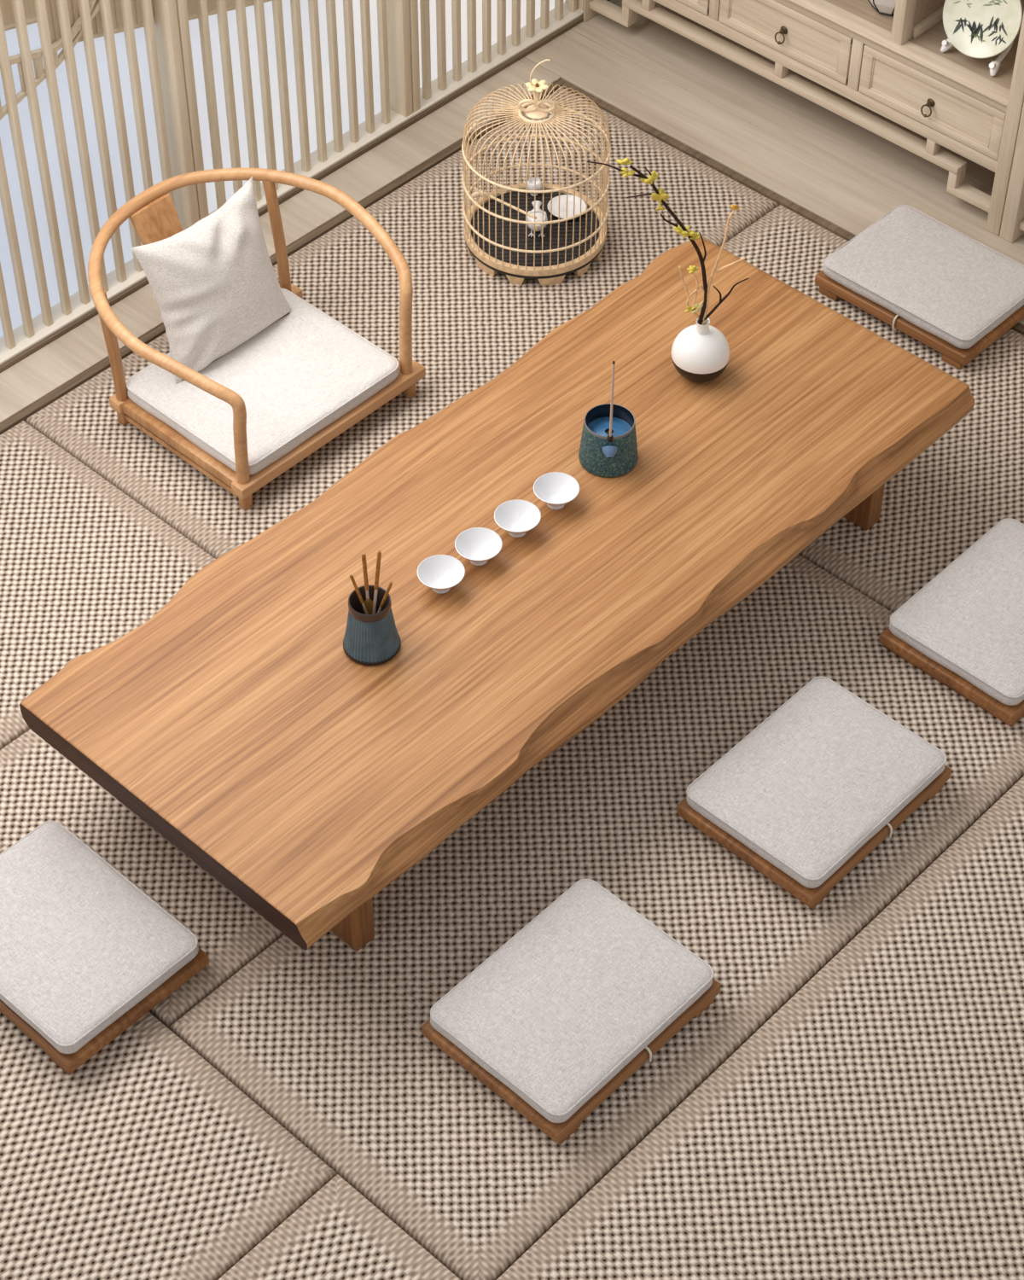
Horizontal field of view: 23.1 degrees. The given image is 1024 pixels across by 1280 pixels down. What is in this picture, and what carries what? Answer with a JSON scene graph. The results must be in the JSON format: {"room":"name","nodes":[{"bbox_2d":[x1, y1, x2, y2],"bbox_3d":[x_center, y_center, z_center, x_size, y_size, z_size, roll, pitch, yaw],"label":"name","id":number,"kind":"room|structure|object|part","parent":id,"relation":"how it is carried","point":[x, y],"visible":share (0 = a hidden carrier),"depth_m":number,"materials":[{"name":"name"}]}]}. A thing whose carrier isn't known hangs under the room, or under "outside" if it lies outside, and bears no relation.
{"room":"tea room","nodes":[
{"label":"tea room","id":0,"kind":"room"},
{"bbox_2d":[0,0,1023,424],"bbox_3d":[0.275,0.618,4.953,4.611,0.050,5.499,34,55,28],"label":"floor","id":1,"kind":"structure","parent":0,"point":[847,175],"depth_m":6.76,"materials":[{"name":"brown wood"}]},
{"bbox_2d":[0,1,583,365],"bbox_3d":[-1.567,-0.508,5.957,0.157,0.020,5.180,34,55,28],"label":"trim","id":2,"kind":"structure","parent":1,"relation":"on","point":[79,309],"depth_m":6.71,"materials":[{"name":"brown wood"}]},
{"bbox_2d":[0,0,174,349],"bbox_3d":[-1.369,-1.091,5.580,0.068,1.330,1.527,34,55,28],"label":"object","id":3,"kind":"structure","parent":2,"relation":"attached to","point":[90,137],"depth_m":6.01,"materials":[{"name":"brown wood"}]},
{"bbox_2d":[0,0,37,30],"bbox_3d":[-1.310,-1.401,5.372,0.015,0.482,0.689,34,55,28],"label":"valance","id":4,"kind":"object","parent":3,"relation":"attached to","point":[6,5],"visible":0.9,"depth_m":5.65,"materials":[{"name":"brown wood"}]},
{"bbox_3d":[-1.311,-1.292,5.488,0.015,0.165,0.689,34,55,28],"label":"rail","id":5,"kind":"part","parent":4,"relation":"part of","materials":[{"name":"brown wood"}]},
{"bbox_2d":[0,0,99,120],"bbox_3d":[-1.100,-1.370,5.700,0.014,0.533,0.770,34,55,28],"label":"tracery","id":6,"kind":"object","parent":3,"relation":"attached to","point":[76,29],"visible":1,"depth_m":5.77,"materials":[{"name":"brown wood"}]},
{"bbox_3d":[-1.100,-1.440,5.625,0.014,0.329,0.770,34,55,28],"label":"rail","id":7,"kind":"part","parent":6,"relation":"part of","materials":[{"name":"brown wood"}]},
{"bbox_2d":[45,0,155,44],"bbox_3d":[-0.965,-1.613,5.683,0.015,0.640,0.319,34,55,28],"label":"valance","id":8,"kind":"object","parent":3,"relation":"attached to","point":[72,5],"visible":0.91,"depth_m":5.84,"materials":[{"name":"brown wood"}]},
{"bbox_3d":[-0.966,-1.426,5.881,0.015,0.096,0.319,34,55,28],"label":"rail","id":9,"kind":"part","parent":8,"relation":"part of","materials":[{"name":"brown wood"}]},
{"bbox_2d":[151,0,209,230],"bbox_3d":[-0.824,-1.502,5.984,0.082,1.350,0.059,34,55,28],"label":"post","id":10,"kind":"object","parent":2,"relation":"on","point":[171,26],"depth_m":6.14,"materials":[{"name":"brown wood"}]},
{"bbox_2d":[188,0,390,213],"bbox_3d":[-0.562,-1.714,6.172,0.068,1.330,0.712,34,55,28],"label":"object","id":11,"kind":"structure","parent":2,"relation":"attached to","point":[276,81],"depth_m":6.45,"materials":[{"name":"brown wood"}]},
{"bbox_2d":[186,0,272,20],"bbox_3d":[-0.575,-1.844,6.046,0.015,0.847,0.706,34,55,28],"label":"valance","id":12,"kind":"object","parent":11,"relation":"attached to","point":[191,4],"visible":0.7,"depth_m":6.11,"materials":[{"name":"brown wood"}]},
{"bbox_3d":[-0.576,-1.848,6.044,0.010,0.840,0.702,34,55,28],"label":"panel","id":13,"kind":"part","parent":12,"relation":"part of","materials":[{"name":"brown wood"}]},
{"bbox_2d":[385,0,420,117],"bbox_3d":[-0.296,-1.909,6.372,0.082,1.350,0.059,34,55,28],"label":"trim","id":14,"kind":"structure","parent":2,"relation":"on","point":[402,15],"depth_m":6.70,"materials":[{"name":"brown wood"}]},
{"bbox_2d":[417,0,577,98],"bbox_3d":[-0.051,-2.108,6.547,0.068,1.330,0.663,34,55,28],"label":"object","id":15,"kind":"structure","parent":2,"relation":"attached to","point":[451,32],"depth_m":6.90,"materials":[{"name":"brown wood"}]},
{"bbox_2d":[564,0,583,11],"bbox_3d":[0.198,-2.291,6.734,0.082,1.350,0.060,34,55,28],"label":"trim","id":16,"kind":"structure","parent":2,"relation":"on","point":[580,2],"depth_m":7.17,"materials":[{"name":"brown wood"}]},
{"bbox_2d":[0,14,583,372],"bbox_3d":[-1.533,-0.444,5.900,0.011,0.014,5.100,34,55,28],"label":"trim","id":17,"kind":"structure","parent":1,"relation":"on","point":[296,190],"depth_m":6.71,"materials":[{"name":"brown wood"}]},
{"bbox_2d":[583,0,1023,235],"bbox_3d":[0.892,-2.052,6.389,1.463,1.530,0.450,34,55,28],"label":"display cabinet","id":18,"kind":"object","parent":1,"relation":"on","point":[895,66],"visible":0.99,"depth_m":6.51,"materials":[{"name":"brown wood"}]},
{"bbox_3d":[0.480,-1.940,6.955,0.424,0.142,0.300,34,55,28],"label":"drawer","id":19,"kind":"part","parent":18,"relation":"part of","materials":[{"name":"brown wood"}]},
{"bbox_3d":[0.718,-1.612,6.667,0.033,0.048,0.024,34,55,28],"label":"ring handle","id":20,"kind":"part","parent":18,"relation":"part of","materials":[{"name":"brown metal"}]},
{"bbox_3d":[0.729,-1.630,6.664,0.381,0.105,0.015,34,55,28],"label":"drawer panel","id":21,"kind":"part","parent":18,"relation":"part of","materials":[{"name":"brown wood"}]},
{"bbox_3d":[0.824,-1.704,6.734,0.438,0.142,0.300,34,55,28],"label":"drawer","id":22,"kind":"part","parent":18,"relation":"part of","materials":[{"name":"brown wood"}]},
{"bbox_3d":[0.748,-1.518,6.780,1.163,0.021,0.044,34,55,28],"label":"apron rail","id":23,"kind":"part","parent":18,"relation":"part of","materials":[{"name":"brown wood"}]},
{"bbox_3d":[0.744,-1.563,6.727,1.403,0.036,0.030,34,55,28],"label":"rail","id":24,"kind":"part","parent":18,"relation":"part of","materials":[{"name":"brown wood"}]},
{"bbox_2d":[867,0,896,16],"bbox_3d":[0.983,-1.679,6.488,0.167,0.086,0.167,-18,49,-17],"label":"bowl","id":25,"kind":"object","parent":18,"relation":"on","point":[882,7],"visible":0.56,"depth_m":6.45,"materials":[{"name":"white ceramic"}]},
{"bbox_3d":[0.739,-1.689,6.586,1.402,0.046,0.046,34,55,28],"label":"shelf moulding","id":26,"kind":"part","parent":18,"relation":"part of","materials":[{"name":"brown wood"}]},
{"bbox_2d":[825,0,1023,89],"bbox_3d":[0.884,-1.808,6.684,1.403,0.022,0.378,34,55,28],"label":"shelf","id":27,"kind":"object","parent":18,"relation":"attached to","point":[928,40],"depth_m":6.40,"materials":[{"name":"brown wood"}]},
{"bbox_3d":[1.153,-1.652,6.502,0.016,0.031,0.358,34,55,28],"label":"skirting","id":28,"kind":"part","parent":18,"relation":"part of","materials":[{"name":"brown wood"}]},
{"bbox_3d":[1.072,-1.370,6.440,0.033,0.048,0.024,34,55,28],"label":"ring handle","id":29,"kind":"part","parent":18,"relation":"part of","materials":[{"name":"brown metal"}]},
{"bbox_3d":[1.140,-2.029,6.118,0.023,1.106,0.363,34,55,28],"label":"partition panel","id":30,"kind":"part","parent":18,"relation":"part of","materials":[{"name":"brown wood"}]},
{"bbox_3d":[1.082,-1.388,6.438,0.390,0.105,0.015,34,55,28],"label":"drawer panel","id":31,"kind":"part","parent":18,"relation":"part of","materials":[{"name":"brown wood"}]},
{"bbox_3d":[1.178,-1.462,6.508,0.447,0.142,0.300,34,55,28],"label":"drawer","id":32,"kind":"part","parent":18,"relation":"part of","materials":[{"name":"brown wood"}]},
{"bbox_2d":[940,38,1014,75],"bbox_3d":[1.211,-1.539,6.344,0.170,0.104,0.184,34,55,28],"label":"plate stand","id":33,"kind":"object","parent":18,"relation":"on","point":[946,44],"visible":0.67,"depth_m":6.31,"materials":[{"name":"white ceramic"}]},
{"bbox_2d":[942,0,1022,58],"bbox_3d":[1.177,-1.565,6.262,0.212,0.192,0.092,30,53,25],"label":"plate","id":34,"kind":"object","parent":33,"relation":"on","point":[976,28],"visible":1,"depth_m":6.28,"materials":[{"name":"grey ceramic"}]},
{"bbox_2d":[999,103,1023,243],"bbox_3d":[1.952,-1.326,5.710,1.458,1.530,0.450,34,55,28],"label":"display cabinet","id":35,"kind":"object","parent":1,"relation":"on","point":[1012,227],"visible":1,"depth_m":6.39,"materials":[{"name":"brown wood"}]},
{"bbox_2d":[607,434,613,442],"bbox_3d":[0.209,-0.430,5.326,0.013,0.013,0.013,7,47,6],"label":"socket","id":36,"kind":"object","parent":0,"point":[609,439],"depth_m":5.32,"materials":[{"name":"ceramic"}]},
{"bbox_2d":[609,360,615,436],"bbox_3d":[0.210,-0.505,5.247,0.006,0.206,0.006,16,49,14],"label":"incense stick","id":37,"kind":"object","parent":36,"relation":"in","point":[613,362],"visible":1,"depth_m":5.25,"materials":[{"name":"beige wood"}]},
{"bbox_3d":[0.224,0.614,5.017,5.150,0.040,5.900,34,55,28],"label":"floor","id":38,"kind":"structure","parent":0,"visible":0},
{"bbox_2d":[0,420,215,750],"bbox_3d":[-1.537,0.176,5.359,0.776,0.050,1.892,34,55,28],"label":"mat","id":39,"kind":"object","parent":38,"relation":"on","point":[84,565],"visible":0.65,"depth_m":5.66,"materials":[{"name":"beige wicker"}]},
{"bbox_2d":[0,728,284,1029],"bbox_3d":[-0.317,0.068,5.469,0.784,0.050,1.842,34,55,28],"label":"mat","id":40,"kind":"object","parent":38,"relation":"on","point":[38,784],"visible":0.12,"depth_m":5.09,"materials":[{"name":"beige wicker"}]},
{"bbox_2d":[19,237,974,951],"bbox_3d":[0.034,-0.158,5.353,0.853,0.428,2.087,34,55,28],"label":"table","id":41,"kind":"object","parent":40,"relation":"on","point":[236,721],"depth_m":5.17,"materials":[{"name":"brown wood"}]},
{"bbox_3d":[-0.320,0.493,4.860,0.090,0.251,0.050,34,55,28],"label":"leg","id":42,"kind":"part","parent":41,"relation":"part of","materials":[{"name":"brown wood"}]},
{"bbox_2d":[343,585,401,665],"bbox_3d":[-0.283,-0.034,5.005,0.117,0.134,0.117,34,55,28],"label":"utensil holder","id":43,"kind":"object","parent":41,"relation":"on","point":[374,639],"visible":0.94,"depth_m":4.99,"materials":[{"name":"ceramic"}]},
{"bbox_2d":[349,574,368,614],"bbox_3d":[-0.293,-0.063,4.971,0.053,0.184,0.006,5,47,4],"label":"tool","id":44,"kind":"object","parent":43,"relation":"in","point":[352,579],"visible":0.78,"depth_m":4.94,"materials":[{"name":"beige wood"}]},
{"bbox_3d":[-0.306,-0.101,4.933,0.025,0.077,0.006,5,47,4],"label":"handle","id":45,"kind":"part","parent":44,"relation":"part of","materials":[{"name":"brown wood"}]},
{"bbox_2d":[361,552,369,599],"bbox_3d":[-0.287,-0.086,4.952,0.009,0.242,0.015,34,55,28],"label":"tool","id":46,"kind":"object","parent":43,"relation":"in","point":[363,555],"visible":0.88,"depth_m":4.90,"materials":[{"name":"beige wood"}]},
{"bbox_2d":[362,598,372,614],"bbox_3d":[-0.284,-0.041,4.995,0.026,0.118,0.006,8,47,7],"label":"scoop","id":47,"kind":"object","parent":43,"relation":"in","point":[368,602],"visible":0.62,"depth_m":4.97,"materials":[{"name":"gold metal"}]},
{"bbox_2d":[372,550,381,614],"bbox_3d":[-0.270,-0.087,4.948,0.031,0.250,0.008,-2,47,-3],"label":"tool","id":48,"kind":"object","parent":43,"relation":"in","point":[379,553],"visible":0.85,"depth_m":4.91,"materials":[{"name":"beige wood"}]},
{"bbox_3d":[-0.263,-0.137,4.895,0.018,0.103,0.008,-2,47,-3],"label":"handle","id":49,"kind":"part","parent":48,"relation":"part of","materials":[{"name":"brown wood"}]},
{"bbox_2d":[377,581,392,612],"bbox_3d":[-0.265,-0.057,4.980,0.059,0.164,0.006,0,47,0],"label":"tool","id":50,"kind":"object","parent":43,"relation":"in","point":[388,589],"visible":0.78,"depth_m":4.95,"materials":[{"name":"beige wood"}]},
{"bbox_3d":[-0.249,-0.090,4.946,0.028,0.069,0.006,0,47,0],"label":"handle","id":51,"kind":"part","parent":50,"relation":"part of","materials":[{"name":"brown wood"}]},
{"bbox_2d":[417,554,465,593],"bbox_3d":[-0.146,-0.125,5.152,0.098,0.045,0.098,34,55,28],"label":"tea cup","id":52,"kind":"object","parent":41,"relation":"on","point":[440,573],"visible":1,"depth_m":5.16,"materials":[{"name":"white ceramic"}]},
{"bbox_2d":[454,527,502,565],"bbox_3d":[-0.070,-0.185,5.209,0.098,0.045,0.098,34,55,28],"label":"tea cup","id":53,"kind":"object","parent":41,"relation":"on","point":[478,545],"visible":1,"depth_m":5.22,"materials":[{"name":"white ceramic"}]},
{"bbox_2d":[494,499,541,537],"bbox_3d":[0.011,-0.246,5.267,0.098,0.045,0.098,34,55,28],"label":"tea cup","id":54,"kind":"object","parent":41,"relation":"on","point":[517,517],"visible":1,"depth_m":5.28,"materials":[{"name":"white ceramic"}]},
{"bbox_2d":[533,471,579,509],"bbox_3d":[0.094,-0.308,5.326,0.098,0.045,0.098,34,55,28],"label":"tea cup","id":55,"kind":"object","parent":41,"relation":"on","point":[555,489],"visible":1,"depth_m":5.34,"materials":[{"name":"white ceramic"}]},
{"bbox_3d":[0.209,-0.434,5.398,0.129,0.112,0.129,34,55,28],"label":"incense burner","id":56,"kind":"part","parent":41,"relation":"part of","materials":[{"name":"blue ceramic"}]},
{"bbox_3d":[0.209,-0.407,5.343,0.032,0.033,0.032,34,55,28],"label":"spout","id":57,"kind":"part","parent":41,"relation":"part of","materials":[{"name":"blue ceramic"}]},
{"bbox_2d":[671,318,729,382],"bbox_3d":[0.422,-0.653,5.579,0.131,0.152,0.131,34,55,28],"label":"vase","id":58,"kind":"object","parent":41,"relation":"on","point":[700,353],"visible":0.99,"depth_m":5.54,"materials":[{"name":"white ceramic"}]},
{"bbox_2d":[587,157,707,324],"bbox_3d":[0.293,-0.841,5.382,0.275,0.481,0.046,-2,47,-2],"label":"branch","id":59,"kind":"object","parent":58,"relation":"in","point":[660,195],"visible":1,"depth_m":5.30,"materials":[{"name":"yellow plant"}]},
{"bbox_3d":[0.338,-0.832,5.389,0.186,0.460,0.011,0,47,-1],"label":"stem","id":60,"kind":"part","parent":59,"relation":"part of","materials":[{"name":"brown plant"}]},
{"bbox_2d":[678,265,703,319],"bbox_3d":[0.394,-0.746,5.484,0.065,0.191,0.028,-14,48,-13],"label":"twig","id":61,"kind":"object","parent":58,"relation":"in","point":[695,307],"visible":1,"depth_m":5.47,"materials":[{"name":"yellow plant"}]},
{"bbox_2d":[699,203,744,325],"bbox_3d":[0.457,-0.800,5.426,0.093,0.360,0.016,-3,47,-3],"label":"twig","id":62,"kind":"object","parent":58,"relation":"in","point":[734,207],"visible":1,"depth_m":5.41,"materials":[{"name":"brown plant"}]},
{"bbox_3d":[0.445,-0.794,5.430,0.055,0.346,0.012,-4,47,-5],"label":"stem","id":63,"kind":"part","parent":62,"relation":"part of","materials":[{"name":"brown plant"}]},
{"bbox_2d":[701,277,748,323],"bbox_3d":[0.464,-0.731,5.496,0.100,0.166,0.008,1,47,0],"label":"twig","id":64,"kind":"object","parent":58,"relation":"in","point":[721,299],"visible":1,"depth_m":5.48,"materials":[{"name":"brown plant"}]},
{"bbox_3d":[0.799,-0.371,5.681,0.090,0.251,0.050,34,55,28],"label":"leg","id":65,"kind":"part","parent":41,"relation":"part of","materials":[{"name":"brown wood"}]},
{"bbox_2d":[0,1011,336,1279],"bbox_3d":[-1.076,0.903,4.676,1.252,0.050,0.868,34,55,28],"label":"mat","id":66,"kind":"object","parent":38,"relation":"on","point":[143,1160],"visible":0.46,"depth_m":4.59,"materials":[{"name":"beige wicker"}]},
{"bbox_2d":[0,820,209,1075],"bbox_3d":[-0.877,0.585,4.873,0.468,0.102,0.361,34,55,28],"label":"floor cushion","id":67,"kind":"object","parent":66,"relation":"on","point":[85,953],"visible":1,"depth_m":4.81,"materials":[{"name":"white fabric"}]},
{"bbox_2d":[0,78,566,435],"bbox_3d":[-1.509,-0.272,5.785,0.022,0.046,4.835,34,55,28],"label":"tatami mat border","id":68,"kind":"structure","parent":38,"relation":"on","point":[22,416],"depth_m":6.48,"materials":[{"name":"brown fabric"}]},
{"bbox_2d":[218,1174,460,1279],"bbox_3d":[0.071,1.689,3.941,1.888,0.050,0.868,34,55,28],"label":"mat","id":69,"kind":"object","parent":38,"relation":"on","point":[338,1233],"visible":1,"depth_m":4.47,"materials":[{"name":"beige wicker"}]},
{"bbox_2d":[25,87,778,558],"bbox_3d":[-0.233,-0.831,6.317,0.776,0.050,1.911,34,55,28],"label":"mat","id":70,"kind":"object","parent":38,"relation":"on","point":[470,325],"visible":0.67,"depth_m":6.32,"materials":[{"name":"beige wicker"}]},
{"bbox_2d":[87,168,425,509],"bbox_3d":[-0.647,-0.752,5.906,0.638,0.436,0.700,34,55,28],"label":"chair","id":71,"kind":"object","parent":70,"relation":"on","point":[242,420],"visible":0.92,"depth_m":5.88,"materials":[{"name":"white fabric"}]},
{"bbox_3d":[-0.933,-0.683,5.821,0.046,0.323,0.028,7,47,6],"label":"post","id":72,"kind":"part","parent":71,"relation":"part of","materials":[{"name":"brown wood"}]},
{"bbox_3d":[-0.928,-0.542,5.973,0.033,0.048,0.033,34,55,28],"label":"leg","id":73,"kind":"part","parent":71,"relation":"part of","materials":[{"name":"brown wood"}]},
{"bbox_3d":[-0.771,-0.462,5.847,0.396,0.028,0.036,34,55,28],"label":"rail","id":74,"kind":"part","parent":71,"relation":"part of","materials":[{"name":"brown wood"}]},
{"bbox_3d":[-0.739,-0.713,6.085,0.040,0.031,0.600,34,55,28],"label":"rail","id":75,"kind":"part","parent":71,"relation":"part of","materials":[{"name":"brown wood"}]},
{"bbox_2d":[130,175,291,383],"bbox_3d":[-0.701,-0.846,5.884,0.160,0.349,0.376,34,55,28],"label":"throw pillow","id":76,"kind":"object","parent":71,"relation":"on","point":[214,284],"visible":0.99,"depth_m":5.83,"materials":[{"name":"fabric"}]},
{"bbox_3d":[-0.616,-0.329,5.773,0.033,0.048,0.033,34,55,28],"label":"leg","id":77,"kind":"part","parent":71,"relation":"part of","materials":[{"name":"brown wood"}]},
{"bbox_2d":[127,289,399,475],"bbox_3d":[-0.591,-0.621,5.947,0.439,0.057,0.515,34,55,28],"label":"seat cushion","id":78,"kind":"object","parent":71,"relation":"on","point":[305,379],"depth_m":5.89,"materials":[{"name":"fabric"}]},
{"bbox_3d":[-0.571,-0.978,6.087,0.059,0.344,0.031,34,55,28],"label":"post","id":79,"kind":"part","parent":71,"relation":"part of","materials":[{"name":"brown wood"}]},
{"bbox_3d":[-0.427,-0.498,5.884,0.042,0.031,0.600,34,55,28],"label":"rail","id":80,"kind":"part","parent":71,"relation":"part of","materials":[{"name":"brown wood"}]},
{"bbox_3d":[-0.248,-0.612,6.043,0.033,0.048,0.033,34,55,28],"label":"leg","id":81,"kind":"part","parent":71,"relation":"part of","materials":[{"name":"brown wood"}]},
{"bbox_2d":[461,58,610,285],"bbox_3d":[0.057,-1.215,6.264,0.371,0.556,0.383,34,55,28],"label":"birdcage","id":82,"kind":"object","parent":70,"relation":"on","point":[496,230],"visible":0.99,"depth_m":6.32,"materials":[{"name":"brown wood"}]},
{"bbox_2d":[527,177,541,196],"bbox_3d":[0.059,-1.181,6.519,0.042,0.042,0.041,34,55,28],"label":"cup","id":83,"kind":"object","parent":82,"relation":"attached to","point":[531,181],"visible":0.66,"depth_m":6.51,"materials":[{"name":"white ceramic"}]},
{"bbox_2d":[471,189,600,267],"bbox_3d":[0.060,-1.054,6.441,0.340,0.017,0.340,34,55,28],"label":"tray","id":84,"kind":"object","parent":82,"relation":"on","point":[483,258],"depth_m":6.41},
{"bbox_2d":[525,78,548,93],"bbox_3d":[0.062,-1.355,6.121,0.053,0.012,0.058,34,55,28],"label":"flower","id":85,"kind":"object","parent":82,"relation":"on","point":[535,86],"depth_m":6.12,"materials":[{"name":"plant"}]},
{"bbox_2d":[527,200,547,237],"bbox_3d":[0.063,-1.073,6.395,0.073,0.076,0.077,34,55,28],"label":"bird figurine","id":86,"kind":"object","parent":82,"relation":"in","point":[538,212],"visible":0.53,"depth_m":6.37,"materials":[{"name":"white ceramic"}]},
{"bbox_2d":[547,194,586,219],"bbox_3d":[0.142,-1.119,6.481,0.101,0.014,0.101,34,55,28],"label":"dish","id":87,"kind":"object","parent":82,"relation":"on","point":[562,198],"visible":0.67,"depth_m":6.49,"materials":[{"name":"white ceramic"}]},
{"bbox_2d":[169,553,1023,1279],"bbox_3d":[0.272,0.471,5.091,0.824,0.050,1.842,34,55,28],"label":"mat","id":88,"kind":"object","parent":38,"relation":"on","point":[327,1038],"visible":0.51,"depth_m":4.97,"materials":[{"name":"beige wicker"}]},
{"bbox_2d":[421,878,721,1143],"bbox_3d":[0.118,0.697,4.772,0.361,0.102,0.468,34,55,28],"label":"floor cushion","id":89,"kind":"object","parent":88,"relation":"on","point":[572,1005],"visible":1,"depth_m":4.72,"materials":[{"name":"white fabric"}]},
{"bbox_3d":[0.256,0.780,4.715,0.023,0.044,0.009,34,55,28],"label":"tie cord","id":90,"kind":"part","parent":89,"relation":"part of","materials":[{"name":"white fabric"}]},
{"bbox_2d":[676,676,951,908],"bbox_3d":[0.628,0.304,5.146,0.361,0.102,0.468,34,55,28],"label":"floor cushion","id":91,"kind":"object","parent":88,"relation":"on","point":[817,786],"visible":1,"depth_m":5.09,"materials":[{"name":"white fabric"}]},
{"bbox_3d":[0.766,0.386,5.089,0.023,0.044,0.009,34,55,28],"label":"tie cord","id":92,"kind":"part","parent":91,"relation":"part of","materials":[{"name":"white fabric"}]},
{"bbox_2d":[878,517,1023,727],"bbox_3d":[1.092,-0.049,5.481,0.361,0.102,0.468,34,55,28],"label":"floor cushion","id":93,"kind":"object","parent":88,"relation":"on","point":[963,629],"visible":1,"depth_m":5.41,"materials":[{"name":"white fabric"}]},
{"bbox_2d":[496,775,1023,1279],"bbox_3d":[0.877,0.886,4.703,0.828,0.050,1.842,34,55,28],"label":"mat","id":94,"kind":"object","parent":38,"relation":"on","point":[871,1127],"visible":1,"depth_m":4.64,"materials":[{"name":"beige wicker"}]},
{"bbox_2d":[561,81,1023,335],"bbox_3d":[1.761,-0.431,5.954,4.430,0.046,0.022,34,55,28],"label":"trim","id":95,"kind":"structure","parent":38,"relation":"on","point":[609,108],"depth_m":6.70,"materials":[{"name":"brown wood"}]},
{"bbox_2d":[720,204,1023,612],"bbox_3d":[1.041,-0.418,5.934,1.844,0.050,0.989,34,55,28],"label":"mat","id":96,"kind":"object","parent":38,"relation":"on","point":[970,480],"visible":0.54,"depth_m":5.88,"materials":[{"name":"beige wicker"}]},
{"bbox_2d":[814,204,1023,369],"bbox_3d":[1.052,-0.896,6.281,0.468,0.102,0.361,34,55,28],"label":"floor cushion","id":97,"kind":"object","parent":96,"relation":"on","point":[945,289],"visible":1,"depth_m":6.22,"materials":[{"name":"white fabric"}]},
{"bbox_3d":[0.953,-0.786,6.197,0.009,0.044,0.023,34,55,28],"label":"tie cord","id":98,"kind":"part","parent":97,"relation":"part of","materials":[{"name":"white fabric"}]}
]}

